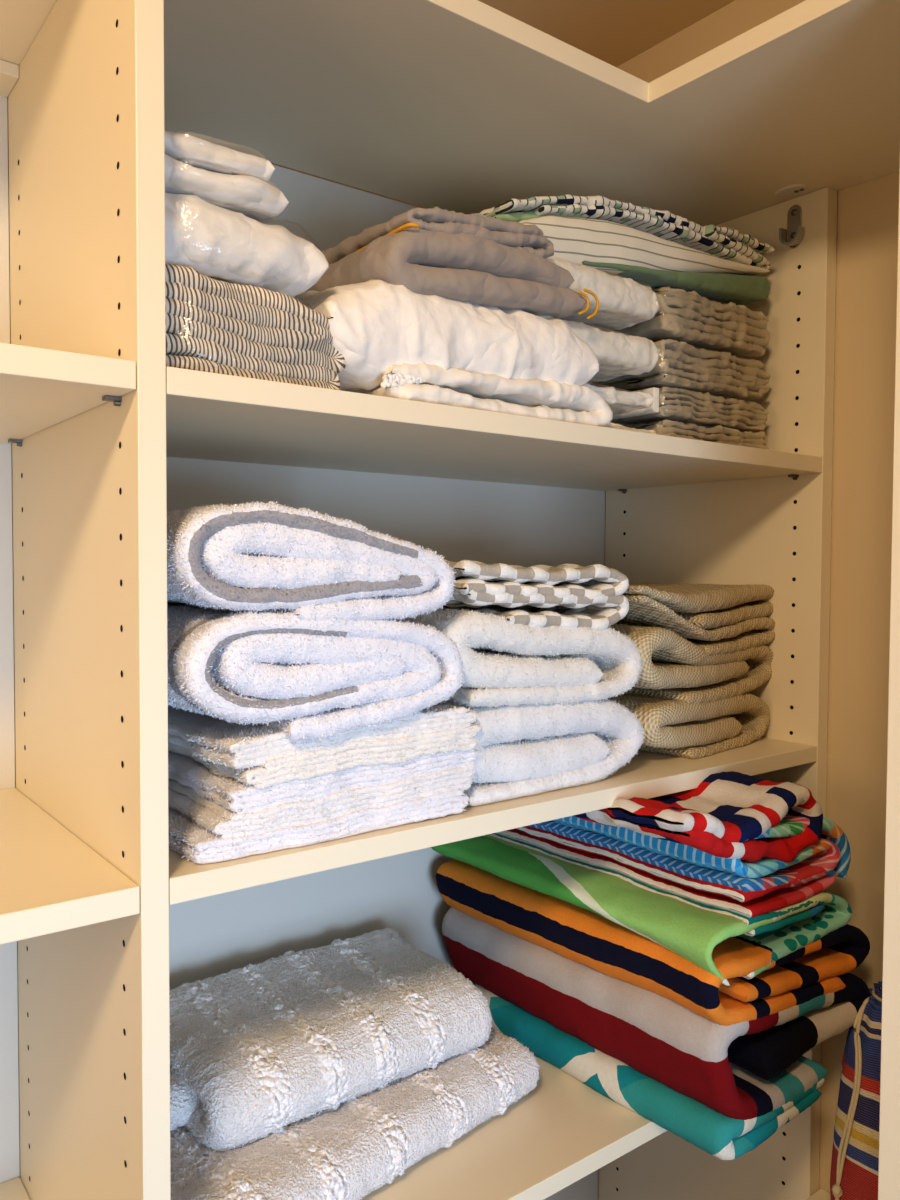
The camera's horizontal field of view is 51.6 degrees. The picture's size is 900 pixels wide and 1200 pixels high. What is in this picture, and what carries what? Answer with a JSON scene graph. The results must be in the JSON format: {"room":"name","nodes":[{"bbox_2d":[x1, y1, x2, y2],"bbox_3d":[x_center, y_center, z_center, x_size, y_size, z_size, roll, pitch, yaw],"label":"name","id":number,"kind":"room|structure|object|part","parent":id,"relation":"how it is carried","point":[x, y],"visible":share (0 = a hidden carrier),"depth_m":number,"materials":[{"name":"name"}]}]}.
{"room":"linen closet","nodes":[
{"label":"linen closet","id":0,"kind":"room"},
{"bbox_2d":[7,97,605,1175],"bbox_3d":[-0.757,0.415,0.754,2.634,2.402,0.100,-1,2,-38],"label":"wall","id":1,"kind":"structure","parent":0,"point":[7,97],"depth_m":0.93,"materials":[{"name":"paint"}]},
{"bbox_2d":[478,0,734,66],"bbox_3d":[-0.159,-0.778,-0.141,2.734,0.050,2.174,-1,2,-38],"label":"ceiling","id":2,"kind":"structure","parent":0,"point":[614,32],"depth_m":1.28,"materials":[{"name":"paint"}]},
{"bbox_2d":[617,0,898,1192],"bbox_3d":[0.910,0.426,0.664,0.100,2.402,2.074,-1,2,-38],"label":"wall","id":3,"kind":"structure","parent":0,"point":[868,211],"depth_m":1.12,"materials":[{"name":"paint"}]},
{"bbox_3d":[-0.170,1.673,-0.056,2.734,0.050,2.174,-1,2,-38],"label":"floor","id":4,"kind":"structure","parent":0,"visible":0},
{"bbox_2d":[0,95,19,1182],"bbox_3d":[-0.731,0.562,0.696,0.760,2.093,0.008,-1,2,-38],"label":"panel","id":5,"kind":"object","parent":4,"relation":"on","point":[9,1065],"visible":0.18,"depth_m":0.90,"materials":[{"name":"laminate"}]},
{"bbox_2d":[8,0,170,1199],"bbox_3d":[-0.311,0.566,0.790,0.020,2.104,0.354,-1,2,-38],"label":"divider panel","id":6,"kind":"object","parent":4,"relation":"on","point":[86,136],"visible":0.93,"depth_m":0.70,"materials":[{"name":"laminate"}]},
{"bbox_2d":[0,1177,29,1199],"bbox_3d":[-0.621,0.596,0.553,0.761,0.025,0.353,-1,2,-38],"label":"shelf","id":7,"kind":"object","parent":6,"relation":"attached to","point":[13,1189],"visible":1,"depth_m":0.90,"materials":[{"name":"laminate"}]},
{"bbox_2d":[0,342,135,446],"bbox_3d":[-0.617,-0.145,0.528,0.761,0.025,0.353,-1,2,-38],"label":"shelf","id":8,"kind":"object","parent":6,"relation":"attached to","point":[41,388],"visible":1,"depth_m":0.61,"materials":[{"name":"laminate"}]},
{"bbox_2d":[0,788,139,944],"bbox_3d":[-0.619,0.208,0.540,0.761,0.025,0.353,-1,2,-38],"label":"shelf","id":9,"kind":"object","parent":6,"relation":"attached to","point":[51,881],"visible":1,"depth_m":0.64,"materials":[{"name":"laminate"}]},
{"bbox_2d":[0,0,899,226],"bbox_3d":[0.111,-0.476,0.255,1.634,0.020,1.654,-1,2,-38],"label":"corner shelf","id":10,"kind":"object","parent":6,"relation":"on","point":[463,106],"visible":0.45,"depth_m":0.92,"materials":[{"name":"laminate"}]},
{"bbox_2d":[0,60,18,96],"bbox_3d":[-0.710,-0.478,0.638,0.760,0.012,0.046,-1,2,-38],"label":"shelf rail","id":11,"kind":"object","parent":10,"relation":"attached to","point":[9,72],"visible":1,"depth_m":0.85,"materials":[{"name":"laminate"}]},
{"bbox_2d":[774,184,806,196],"bbox_3d":[0.411,-0.493,1.125,0.027,0.004,0.041,-1,2,-38],"label":"cover","id":12,"kind":"object","parent":10,"relation":"attached to","point":[790,190],"visible":1,"depth_m":1.12,"materials":[{"name":"white plastic"}]},
{"bbox_2d":[169,737,816,904],"bbox_3d":[0.020,0.193,1.031,0.811,0.025,0.353,-1,2,-38],"label":"shelf","id":13,"kind":"object","parent":6,"relation":"attached to","point":[648,775],"visible":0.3,"depth_m":0.82,"materials":[{"name":"laminate"}]},
{"bbox_2d":[168,788,468,864],"bbox_3d":[-0.159,0.173,0.847,0.261,0.025,0.269,-1,2,-38],"label":"hand towel","id":14,"kind":"object","parent":13,"relation":"on","point":[198,845],"visible":0.37,"depth_m":0.72,"materials":[{"name":"white fabric"}]},
{"bbox_2d":[168,764,477,838],"bbox_3d":[-0.149,0.158,0.856,0.256,0.035,0.266,-1,2,-38],"label":"hand towel","id":15,"kind":"object","parent":14,"relation":"on","point":[209,815],"visible":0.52,"depth_m":0.74,"materials":[{"name":"white fabric"}]},
{"bbox_2d":[168,748,479,813],"bbox_3d":[-0.145,0.141,0.861,0.244,0.035,0.263,-1,2,-38],"label":"hand towel","id":16,"kind":"object","parent":15,"relation":"on","point":[239,798],"visible":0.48,"depth_m":0.74,"materials":[{"name":"white fabric"}]},
{"bbox_2d":[168,723,481,791],"bbox_3d":[-0.140,0.123,0.861,0.233,0.035,0.268,-1,2,-38],"label":"hand towel","id":17,"kind":"object","parent":16,"relation":"on","point":[306,765],"visible":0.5,"depth_m":0.75,"materials":[{"name":"white fabric"}]},
{"bbox_2d":[168,703,478,770],"bbox_3d":[-0.148,0.106,0.855,0.244,0.036,0.269,-1,2,-38],"label":"hand towel","id":18,"kind":"object","parent":17,"relation":"on","point":[236,746],"visible":0.52,"depth_m":0.75,"materials":[{"name":"white fabric"}]},
{"bbox_2d":[167,602,464,744],"bbox_3d":[-0.166,0.054,0.833,0.258,0.108,0.276,-1,2,-38],"label":"bath towel","id":19,"kind":"object","parent":18,"relation":"on","point":[309,680],"visible":0.91,"depth_m":0.71,"materials":[{"name":"white fabric"}]},
{"bbox_2d":[167,501,455,623],"bbox_3d":[-0.171,-0.030,0.826,0.252,0.098,0.278,-1,2,-38],"label":"bath towel","id":20,"kind":"object","parent":19,"relation":"on","point":[258,556],"visible":0.91,"depth_m":0.70,"materials":[{"name":"white fabric"}]},
{"bbox_2d":[439,699,644,806],"bbox_3d":[0.026,0.135,1.007,0.263,0.091,0.275,-1,2,-38],"label":"bath towel","id":21,"kind":"object","parent":13,"relation":"on","point":[524,750],"visible":0.56,"depth_m":0.90,"materials":[{"name":"white fabric"}]},
{"bbox_2d":[397,608,642,707],"bbox_3d":[0.021,0.052,1.000,0.269,0.098,0.276,-1,2,-38],"label":"bath towel","id":22,"kind":"object","parent":21,"relation":"on","point":[505,663],"visible":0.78,"depth_m":0.88,"materials":[{"name":"white fabric"}]},
{"bbox_2d":[440,587,628,629],"bbox_3d":[0.036,0.007,0.983,0.221,0.049,0.223,-1,2,-38],"label":"kitchen towel","id":23,"kind":"object","parent":22,"relation":"on","point":[601,612],"visible":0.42,"depth_m":0.91,"materials":[{"name":"white fabric"}]},
{"bbox_2d":[445,560,628,598],"bbox_3d":[0.032,-0.020,0.979,0.224,0.044,0.223,-1,2,-38],"label":"kitchen towel","id":24,"kind":"object","parent":23,"relation":"on","point":[591,581],"visible":0.62,"depth_m":0.89,"materials":[{"name":"white fabric"}]},
{"bbox_2d":[606,693,769,758],"bbox_3d":[0.243,0.141,1.158,0.274,0.070,0.204,-2,3,-44],"label":"waffle towel","id":25,"kind":"object","parent":13,"relation":"on","point":[678,728],"visible":0.54,"depth_m":1.07,"materials":[{"name":"beige fabric"}]},
{"bbox_2d":[609,624,772,703],"bbox_3d":[0.241,0.072,1.156,0.309,0.096,0.203,-2,3,-45],"label":"waffle towel","id":26,"kind":"object","parent":25,"relation":"on","point":[674,667],"visible":0.6,"depth_m":1.06,"materials":[{"name":"beige fabric"}]},
{"bbox_2d":[615,595,774,655],"bbox_3d":[0.242,0.026,1.153,0.324,0.078,0.205,-2,3,-45],"label":"waffle towel","id":27,"kind":"object","parent":26,"relation":"on","point":[643,610],"visible":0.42,"depth_m":1.08,"materials":[{"name":"beige fabric"}]},
{"bbox_2d":[622,582,773,628],"bbox_3d":[0.245,0.004,1.158,0.335,0.054,0.202,-2,3,-45],"label":"waffle towel","id":28,"kind":"object","parent":27,"relation":"on","point":[714,605],"visible":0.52,"depth_m":1.10,"materials":[{"name":"beige fabric"}]},
{"bbox_2d":[166,366,821,493],"bbox_3d":[0.021,-0.159,1.018,0.811,0.025,0.353,-1,2,-38],"label":"shelf","id":29,"kind":"object","parent":6,"relation":"attached to","point":[210,416],"visible":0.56,"depth_m":0.90,"materials":[{"name":"laminate"}]},
{"bbox_2d":[165,263,345,389],"bbox_3d":[-0.214,-0.205,0.792,0.162,0.080,0.258,-1,2,-38],"label":"sheets","id":30,"kind":"object","parent":29,"relation":"on","point":[214,326],"visible":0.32,"depth_m":0.69,"materials":[{"name":"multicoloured fabric"}]},
{"bbox_2d":[165,192,328,297],"bbox_3d":[-0.219,-0.270,0.787,0.151,0.067,0.256,-1,2,-38],"label":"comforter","id":31,"kind":"object","parent":30,"relation":"on","point":[221,244],"visible":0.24,"depth_m":0.69,"materials":[{"name":"white fabric"}]},
{"bbox_2d":[165,154,288,221],"bbox_3d":[-0.231,-0.309,0.769,0.109,0.032,0.246,-1,2,-38],"label":"bagged pillowcase","id":32,"kind":"object","parent":31,"relation":"on","point":[255,198],"visible":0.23,"depth_m":0.68,"materials":[{"name":"white fabric"}]},
{"bbox_2d":[164,130,274,182],"bbox_3d":[-0.235,-0.329,0.764,0.097,0.028,0.246,-1,2,-38],"label":"bagged pillowcase","id":33,"kind":"object","parent":32,"relation":"on","point":[196,152],"visible":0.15,"depth_m":0.68,"materials":[{"name":"white fabric"}]},
{"bbox_2d":[344,362,612,425],"bbox_3d":[-0.029,-0.192,0.946,0.274,0.044,0.289,-1,2,-38],"label":"sheet","id":34,"kind":"object","parent":29,"relation":"on","point":[421,381],"visible":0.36,"depth_m":0.83,"materials":[{"name":"white fabric"}]},
{"bbox_2d":[294,279,599,390],"bbox_3d":[-0.056,-0.229,0.918,0.311,0.103,0.278,-1,2,-38],"label":"sheet","id":35,"kind":"object","parent":34,"relation":"on","point":[377,326],"visible":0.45,"depth_m":0.79,"materials":[{"name":"white fabric"}]},
{"bbox_2d":[294,223,598,318],"bbox_3d":[-0.033,-0.296,0.936,0.246,0.067,0.274,-1,2,-38],"label":"sheet","id":36,"kind":"object","parent":35,"relation":"on","point":[464,267],"visible":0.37,"depth_m":0.81,"materials":[{"name":"beige fabric"}]},
{"bbox_2d":[322,207,553,263],"bbox_3d":[-0.047,-0.327,0.930,0.177,0.050,0.271,-1,2,-38],"label":"sheet","id":37,"kind":"object","parent":36,"relation":"on","point":[530,238],"visible":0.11,"depth_m":0.83,"materials":[{"name":"beige fabric"}]},
{"bbox_3d":[-0.025,-0.361,0.967,0.099,0.026,0.204,-1,2,-38],"label":"sheet","id":38,"kind":"object","parent":37,"relation":"on","visible":0},
{"bbox_2d":[493,211,583,221],"bbox_3d":[0.029,-0.382,1.003,0.124,0.038,0.211,-1,2,-38],"label":"sheet","id":39,"kind":"object","parent":38,"relation":"on","point":[516,216],"visible":0.09,"depth_m":0.90,"materials":[{"name":"green fabric"}]},
{"bbox_2d":[601,422,655,433],"bbox_3d":[0.076,-0.179,1.048,0.186,0.017,0.265,-1,2,-38],"label":"bagged pillowcase","id":40,"kind":"object","parent":29,"relation":"on","point":[610,425],"visible":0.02,"depth_m":0.97,"materials":[{"name":"white plastic"}]},
{"bbox_2d":[582,383,653,414],"bbox_3d":[0.074,-0.215,1.045,0.181,0.021,0.266,-1,2,-38],"label":"bagged pillowcase","id":41,"kind":"object","parent":40,"relation":"on","point":[618,401],"visible":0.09,"depth_m":0.97,"materials":[{"name":"white fabric"}]},
{"bbox_2d":[536,315,658,383],"bbox_3d":[0.078,-0.264,1.046,0.191,0.041,0.266,-1,2,-38],"label":"bagged pillowcase","id":42,"kind":"object","parent":41,"relation":"on","point":[617,354],"visible":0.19,"depth_m":0.97,"materials":[{"name":"white fabric"}]},
{"bbox_2d":[545,257,659,331],"bbox_3d":[0.079,-0.321,1.045,0.192,0.043,0.266,-1,2,-38],"label":"sheet","id":43,"kind":"object","parent":42,"relation":"on","point":[623,302],"visible":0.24,"depth_m":0.97,"materials":[{"name":"white fabric"}]},
{"bbox_2d":[617,419,768,449],"bbox_3d":[0.238,-0.193,1.187,0.214,0.034,0.265,-1,2,-38],"label":"sheets","id":44,"kind":"object","parent":29,"relation":"on","point":[719,434],"visible":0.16,"depth_m":1.08,"materials":[{"name":"beige fabric"}]},
{"bbox_2d":[610,387,768,431],"bbox_3d":[0.236,-0.227,1.185,0.220,0.039,0.261,-1,2,-38],"label":"sheets","id":45,"kind":"object","parent":44,"relation":"on","point":[684,406],"visible":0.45,"depth_m":1.07,"materials":[{"name":"beige fabric"}]},
{"bbox_2d":[590,339,770,401],"bbox_3d":[0.239,-0.272,1.185,0.215,0.055,0.264,-1,2,-38],"label":"sheets","id":46,"kind":"object","parent":45,"relation":"on","point":[682,365],"visible":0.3,"depth_m":1.08,"materials":[{"name":"beige fabric"}]},
{"bbox_2d":[608,287,769,357],"bbox_3d":[0.237,-0.328,1.181,0.218,0.060,0.264,-1,2,-38],"label":"sheets","id":47,"kind":"object","parent":46,"relation":"on","point":[698,321],"visible":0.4,"depth_m":1.07,"materials":[{"name":"beige fabric"}]},
{"bbox_2d":[582,261,770,304],"bbox_3d":[0.184,-0.371,1.140,0.324,0.051,0.264,-1,2,-38],"label":"sheet","id":48,"kind":"object","parent":47,"relation":"on","point":[723,288],"visible":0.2,"depth_m":1.06,"materials":[{"name":"green fabric"}]},
{"bbox_2d":[519,215,768,275],"bbox_3d":[0.148,-0.369,1.111,0.403,0.066,0.264,-1,2,-38],"label":"sheet","id":49,"kind":"object","parent":48,"relation":"on","point":[575,240],"visible":0.2,"depth_m":0.97,"materials":[{"name":"cream cotton with thin dark green stripes"}]},
{"bbox_2d":[480,194,769,268],"bbox_3d":[0.151,-0.403,1.101,0.427,0.053,0.249,-1,2,-38],"label":"sheet","id":50,"kind":"object","parent":49,"relation":"on","point":[666,225],"visible":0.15,"depth_m":0.99,"materials":[{"name":"multicoloured fabric"}]},
{"bbox_2d":[702,224,773,265],"bbox_3d":[0.291,-0.420,1.153,0.127,0.033,0.172,-1,2,-38],"label":"pillowcase","id":51,"kind":"object","parent":50,"relation":"on","point":[744,244],"visible":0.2,"depth_m":1.08,"materials":[{"name":"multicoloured fabric"}]},
{"bbox_2d":[360,1049,810,1199],"bbox_3d":[0.018,0.551,1.043,0.811,0.025,0.353,-1,2,-38],"label":"shelf","id":52,"kind":"object","parent":6,"relation":"attached to","point":[559,1133],"visible":0.09,"depth_m":0.92,"materials":[{"name":"laminate"}]},
{"bbox_2d":[170,1027,539,1199],"bbox_3d":[-0.130,0.509,0.925,0.234,0.065,0.454,2,3,45],"label":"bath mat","id":53,"kind":"object","parent":52,"relation":"on","point":[349,1151],"visible":0.44,"depth_m":0.86,"materials":[{"name":"fabric"}]},
{"bbox_2d":[169,927,492,1151],"bbox_3d":[-0.159,0.448,0.959,0.388,0.096,0.218,-1,2,-38],"label":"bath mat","id":54,"kind":"object","parent":53,"relation":"on","point":[258,1050],"visible":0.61,"depth_m":0.92,"materials":[{"name":"fabric"}]},
{"bbox_2d":[472,982,824,1159],"bbox_3d":[0.195,0.512,1.099,0.177,0.049,0.428,-1,2,-38],"label":"towel","id":55,"kind":"object","parent":52,"relation":"on","point":[721,1136],"visible":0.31,"depth_m":0.97,"materials":[{"name":"teal fabric"}]},
{"bbox_2d":[442,907,869,1119],"bbox_3d":[0.228,0.453,1.117,0.280,0.124,0.434,-1,2,-38],"label":"towel","id":56,"kind":"object","parent":55,"relation":"on","point":[745,1070],"visible":0.5,"depth_m":0.97,"materials":[{"name":"fabric"}]},
{"bbox_2d":[436,860,869,1025],"bbox_3d":[0.222,0.380,1.111,0.280,0.082,0.452,-1,2,-38],"label":"towel","id":57,"kind":"object","parent":56,"relation":"on","point":[573,932],"visible":0.52,"depth_m":0.98,"materials":[{"name":"orange fabric"}]},
{"bbox_2d":[431,835,851,985],"bbox_3d":[0.205,0.334,1.099,0.247,0.066,0.431,-1,2,-38],"label":"towel","id":58,"kind":"object","parent":57,"relation":"on","point":[691,932],"visible":0.42,"depth_m":0.98,"materials":[{"name":"green fabric"}]},
{"bbox_2d":[488,832,823,935],"bbox_3d":[0.207,0.313,1.100,0.131,0.025,0.430,-1,3,-41],"label":"towel","id":59,"kind":"object","parent":58,"relation":"on","point":[812,911],"visible":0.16,"depth_m":0.96,"materials":[{"name":"fabric"}]},
{"bbox_2d":[496,826,836,917],"bbox_3d":[0.213,0.291,1.103,0.155,0.037,0.434,-1,3,-40],"label":"towel","id":60,"kind":"object","parent":59,"relation":"on","point":[752,903],"visible":0.3,"depth_m":0.97,"materials":[{"name":"fabric"}]},
{"bbox_2d":[528,813,850,891],"bbox_3d":[0.218,0.256,1.104,0.213,0.085,0.427,-1,2,-38],"label":"towel","id":61,"kind":"object","parent":60,"relation":"on","point":[832,851],"visible":0.23,"depth_m":0.96,"materials":[{"name":"blue fabric"}]},
{"bbox_2d":[573,771,822,862],"bbox_3d":[0.252,0.226,0.972,0.224,0.075,0.184,-1,2,-38],"label":"towel","id":62,"kind":"object","parent":61,"relation":"on","point":[726,810],"visible":0.84,"depth_m":0.93,"materials":[{"name":"fabric"}]},
{"bbox_2d":[166,164,604,1199],"bbox_3d":[-0.092,0.548,1.187,0.810,2.093,0.008,-1,2,-38],"label":"wall","id":63,"kind":"structure","parent":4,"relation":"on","point":[522,525],"depth_m":1.14,"materials":[{"name":"paint"}]},
{"bbox_2d":[598,187,836,1199],"bbox_3d":[0.342,0.551,1.293,0.035,2.104,0.354,-1,2,-38],"label":"panel","id":64,"kind":"object","parent":4,"relation":"on","point":[775,532],"depth_m":1.17,"materials":[{"name":"laminate"}]},
{"bbox_3d":[0.420,-0.460,1.145,0.013,0.052,0.027,-1,2,-38],"label":"rod bracket","id":65,"kind":"part","parent":64,"relation":"part of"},
{"bbox_2d":[779,225,803,246],"bbox_3d":[0.419,-0.448,1.145,0.012,0.024,0.027,-1,2,-38],"label":"bracket","id":66,"kind":"object","parent":64,"relation":"on","point":[795,233],"depth_m":1.15,"materials":[{"name":"silver metal"}]},
{"bbox_3d":[0.425,-0.460,1.148,0.002,0.052,0.018,-1,2,-38],"label":"plate","id":67,"kind":"part","parent":64,"relation":"part of","materials":[{"name":"silver metal"}]},
{"bbox_2d":[878,170,899,1199],"bbox_3d":[0.487,0.567,0.851,0.347,2.104,0.019,-1,2,-38],"label":"end panel","id":68,"kind":"object","parent":4,"relation":"on","point":[889,1123],"visible":1,"depth_m":0.73,"materials":[{"name":"laminate"}]},
{"bbox_2d":[806,1189,830,1199],"bbox_3d":[0.404,0.754,0.965,0.346,0.019,0.250,-1,2,-38],"label":"shelf","id":69,"kind":"object","parent":68,"relation":"attached to","point":[821,1194],"visible":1,"depth_m":1.15,"materials":[{"name":"laminate"}]},
{"bbox_2d":[830,981,881,1199],"bbox_3d":[0.487,0.584,1.021,0.127,0.318,0.130,1,2,28],"label":"drawstring bag","id":70,"kind":"object","parent":69,"relation":"on","point":[855,1151],"visible":0.77,"depth_m":0.99,"materials":[{"name":"fabric"}]}
]}

